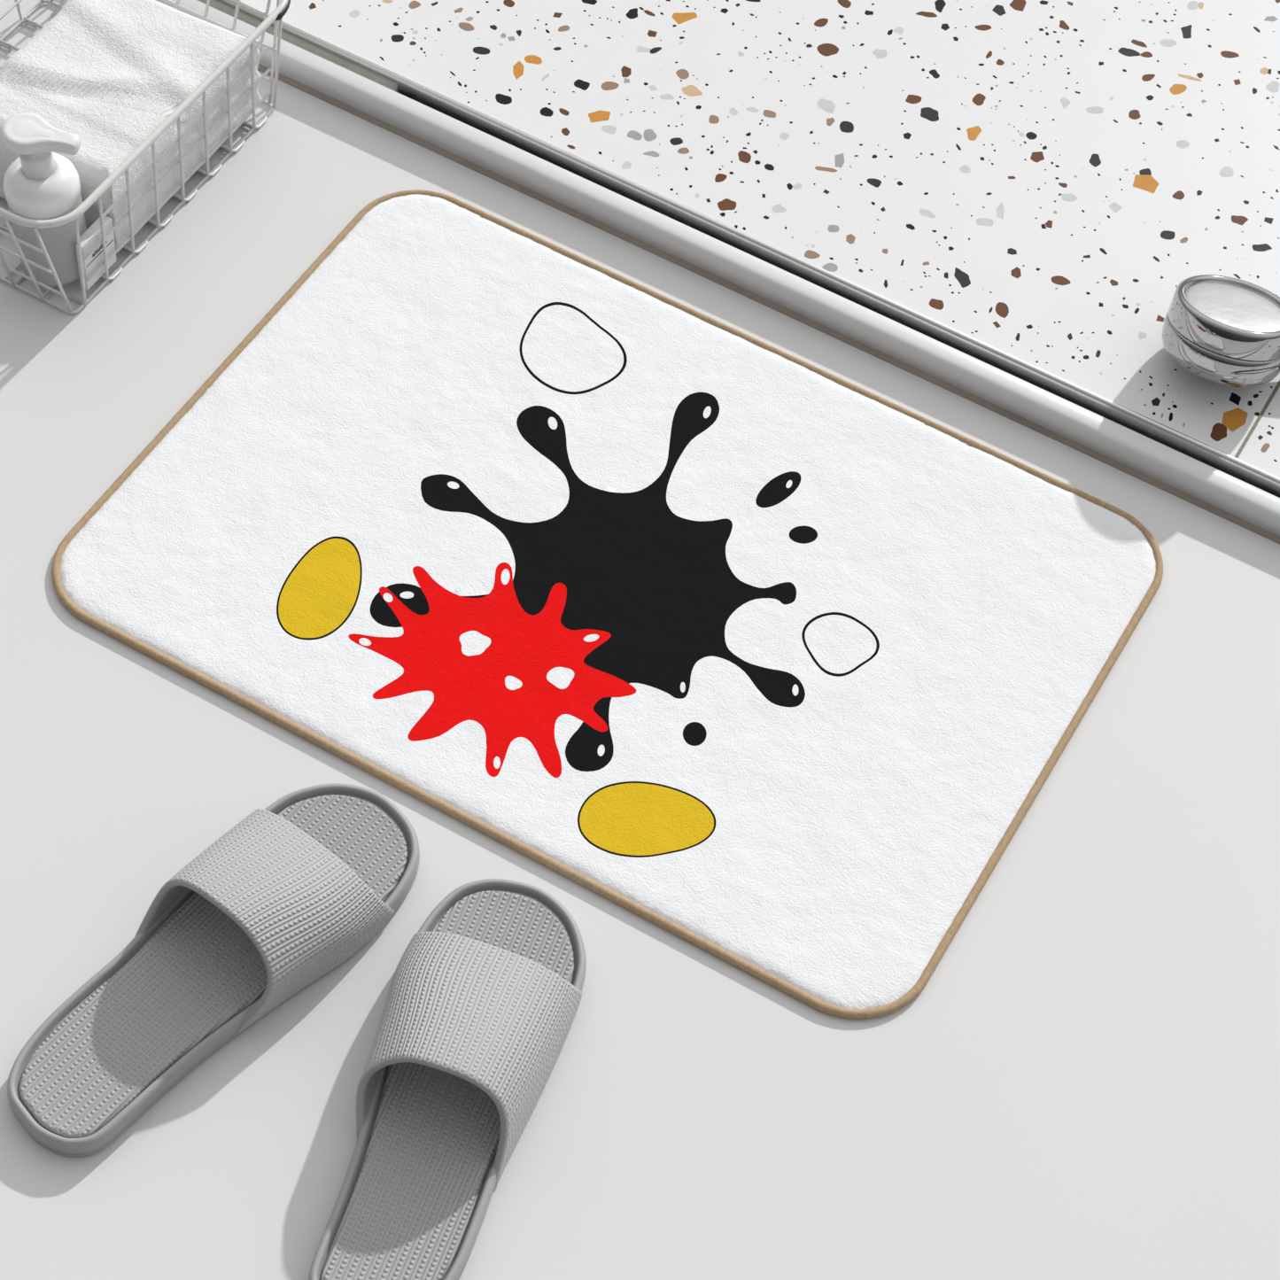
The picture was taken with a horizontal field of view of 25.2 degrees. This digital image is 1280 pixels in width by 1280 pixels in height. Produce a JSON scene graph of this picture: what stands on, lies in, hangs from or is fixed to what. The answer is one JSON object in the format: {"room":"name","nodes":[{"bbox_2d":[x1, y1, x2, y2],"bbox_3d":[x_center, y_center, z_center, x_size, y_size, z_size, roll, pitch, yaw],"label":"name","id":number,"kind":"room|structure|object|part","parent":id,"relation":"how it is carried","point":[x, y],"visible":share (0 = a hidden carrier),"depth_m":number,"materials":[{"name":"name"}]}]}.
{"room":"bathroom","nodes":[
{"label":"bathroom","id":0,"kind":"room"},
{"bbox_2d":[0,0,1279,1279],"bbox_3d":[-0.223,0.325,1.512,2.300,0.001,1.576,27,56,14],"label":"floor","id":1,"kind":"structure","parent":0,"point":[1084,1083],"depth_m":1.64,"materials":[{"name":"stone"}]},
{"bbox_2d":[0,0,290,313],"bbox_3d":[-0.397,-0.373,1.949,0.222,0.090,0.288,27,56,14],"label":"wire basket","id":2,"kind":"object","parent":1,"relation":"on","point":[283,6],"visible":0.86,"depth_m":1.91,"materials":[{"name":"white metal"}]},
{"bbox_2d":[1,112,86,286],"bbox_3d":[-0.387,-0.285,1.860,0.049,0.118,0.049,-23,59,-20],"label":"pump bottle","id":3,"kind":"object","parent":2,"relation":"in","point":[42,183],"visible":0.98,"depth_m":1.83,"materials":[{"name":"white plastic"}]},
{"bbox_2d":[75,216,116,289],"bbox_3d":[-0.359,-0.255,1.890,0.006,0.040,0.033,27,56,14],"label":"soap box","id":4,"kind":"object","parent":2,"relation":"in","point":[95,259],"visible":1,"depth_m":1.88,"materials":[{"name":"white cardboard"}]},
{"bbox_2d":[0,0,260,252],"bbox_3d":[-0.365,-0.365,1.950,0.142,0.071,0.173,27,56,14],"label":"towel","id":5,"kind":"object","parent":2,"relation":"in","point":[107,73],"visible":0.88,"depth_m":1.92,"materials":[{"name":"white fabric"}]},
{"bbox_2d":[7,783,419,1156],"bbox_3d":[-0.233,0.166,1.582,0.106,0.071,0.284,34,58,19],"label":"slipper","id":6,"kind":"object","parent":1,"relation":"on","point":[301,884],"visible":1,"depth_m":1.58,"materials":[{"name":"grey plastic"}]},
{"bbox_2d":[197,0,398,92],"bbox_3d":[-0.503,-0.551,2.114,0.762,0.016,0.007,27,56,14],"label":"track","id":7,"kind":"structure","parent":1,"relation":"on","point":[219,5],"depth_m":2.03,"materials":[{"name":"silver metal"}]},
{"bbox_2d":[308,878,586,1279],"bbox_3d":[-0.106,0.235,1.544,0.107,0.071,0.284,18,55,8],"label":"slipper","id":8,"kind":"object","parent":1,"relation":"on","point":[482,1003],"visible":1,"depth_m":1.54,"materials":[{"name":"grey plastic"}]},
{"bbox_2d":[51,189,1163,1019],"bbox_3d":[-0.014,-0.048,1.798,0.600,0.006,0.429,27,56,14],"label":"bath mat","id":9,"kind":"object","parent":1,"relation":"on","point":[775,661],"visible":1,"depth_m":1.78,"materials":[{"name":"white fabric"}]},
{"bbox_2d":[155,0,1279,536],"bbox_3d":[0.158,-0.208,1.921,2.300,0.020,0.021,27,56,14],"label":"ledge","id":10,"kind":"object","parent":1,"relation":"on","point":[1240,499],"visible":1,"depth_m":1.93,"materials":[{"name":"white ceramic"}]},
{"bbox_2d":[257,63,1279,543],"bbox_3d":[0.152,-0.196,1.921,2.300,0.004,0.003,27,56,14],"label":"shower curb","id":11,"kind":"structure","parent":1,"relation":"on","point":[355,112],"depth_m":1.94,"materials":[{"name":"metal"}]},
{"bbox_2d":[240,0,1279,477],"bbox_3d":[0.299,-0.486,2.135,1.600,0.020,0.709,27,56,14],"label":"floor","id":12,"kind":"structure","parent":0,"point":[1038,182],"depth_m":2.02,"materials":[{"name":"stone"}]},
{"bbox_2d":[217,0,1279,497],"bbox_3d":[0.167,-0.221,1.930,2.300,0.022,0.005,27,56,14],"label":"strip","id":13,"kind":"object","parent":12,"relation":"attached to","point":[1209,455],"visible":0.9,"depth_m":1.94,"materials":[{"name":"silver metal"}]},
{"bbox_2d":[1161,274,1279,387],"bbox_3d":[0.418,-0.193,1.879,0.149,0.066,0.088,20,55,10],"label":"jar","id":14,"kind":"object","parent":12,"relation":"on","point":[1221,329],"visible":1,"depth_m":1.86,"materials":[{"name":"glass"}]},
{"bbox_3d":[0.401,-0.173,1.861,0.037,0.011,0.006,-13,56,-14],"label":"lever plate","id":15,"kind":"part","parent":14,"relation":"part of","materials":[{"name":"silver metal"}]},
{"bbox_2d":[1234,380,1279,457],"bbox_3d":[0.561,-0.358,2.053,0.002,0.001,0.704,27,56,14],"label":"joint","id":16,"kind":"object","parent":12,"relation":"in","point":[1277,386],"visible":1,"depth_m":1.88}
]}

